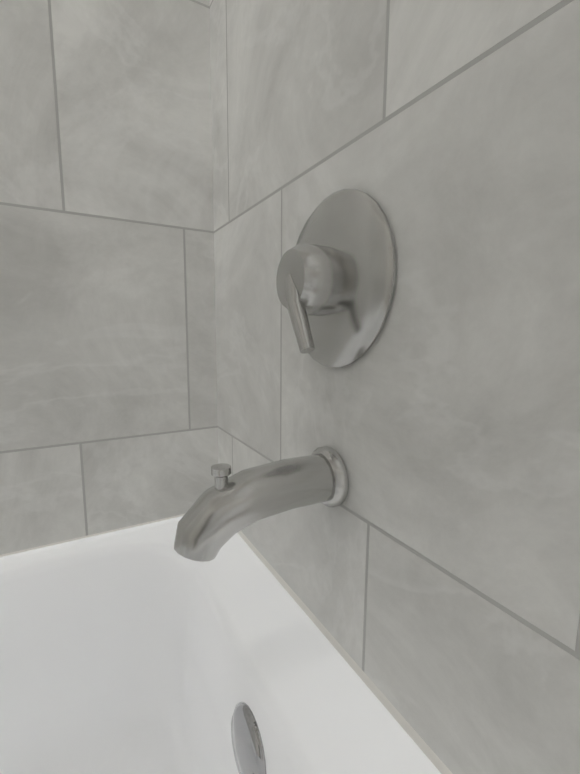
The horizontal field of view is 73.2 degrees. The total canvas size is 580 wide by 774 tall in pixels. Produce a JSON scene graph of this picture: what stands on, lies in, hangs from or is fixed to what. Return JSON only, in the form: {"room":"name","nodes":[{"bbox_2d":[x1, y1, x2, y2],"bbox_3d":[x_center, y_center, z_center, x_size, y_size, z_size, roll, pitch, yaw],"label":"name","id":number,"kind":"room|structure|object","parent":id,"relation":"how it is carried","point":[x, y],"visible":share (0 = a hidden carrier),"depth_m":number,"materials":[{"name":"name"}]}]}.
{"room":"bathroom","nodes":[
{"label":"bathroom","id":0,"kind":"room"},
{"bbox_2d":[0,514,184,556],"bbox_3d":[-0.821,-0.580,0.296,1.500,2.430,0.115,-4,9,-29],"label":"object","id":1,"kind":"structure","parent":0,"point":[51,544],"depth_m":0.63,"materials":[{"name":"beige paint"}]},
{"bbox_2d":[0,0,217,554],"bbox_3d":[-0.783,-0.643,0.236,1.524,1.848,0.008,-4,9,-29],"label":"wall tile","id":2,"kind":"structure","parent":1,"relation":"attached to","point":[108,396],"depth_m":0.59,"materials":[{"name":"grey tile"}]},
{"bbox_2d":[237,531,452,773],"bbox_3d":[0.533,-0.471,-0.401,0.115,2.430,2.680,-4,9,-29],"label":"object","id":3,"kind":"structure","parent":0,"point":[428,752],"depth_m":0.39,"materials":[{"name":"beige paint"}]},
{"bbox_2d":[209,0,579,773],"bbox_3d":[0.069,-0.642,0.271,0.008,1.848,0.775,-4,9,-29],"label":"wall tile","id":4,"kind":"structure","parent":3,"relation":"attached to","point":[429,570],"depth_m":0.28,"materials":[{"name":"grey tile"}]},
{"bbox_2d":[174,446,348,561],"bbox_3d":[-0.028,0.106,0.367,0.161,0.079,0.062,-4,9,-29],"label":"tub spout","id":5,"kind":"object","parent":4,"relation":"attached to","point":[219,514],"visible":1,"depth_m":0.34,"materials":[{"name":"grey metal"}]},
{"bbox_2d":[276,189,395,366],"bbox_3d":[0.018,-0.099,0.363,0.058,0.164,0.164,-4,9,-29],"label":"tub valve","id":6,"kind":"object","parent":4,"relation":"attached to","point":[335,278],"visible":1,"depth_m":0.34,"materials":[{"name":"grey metal"}]},
{"bbox_3d":[-1.548,0.938,-1.567,5.054,0.060,2.980,-4,9,-29],"label":"floor","id":7,"kind":"structure","parent":0,"visible":0},
{"bbox_2d":[0,516,440,773],"bbox_3d":[-0.605,0.499,0.068,1.506,0.360,0.758,-4,9,-29],"label":"bathtub","id":8,"kind":"object","parent":7,"relation":"on","point":[145,649],"visible":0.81,"depth_m":0.54,"materials":[{"name":"white ceramic"}]}
]}

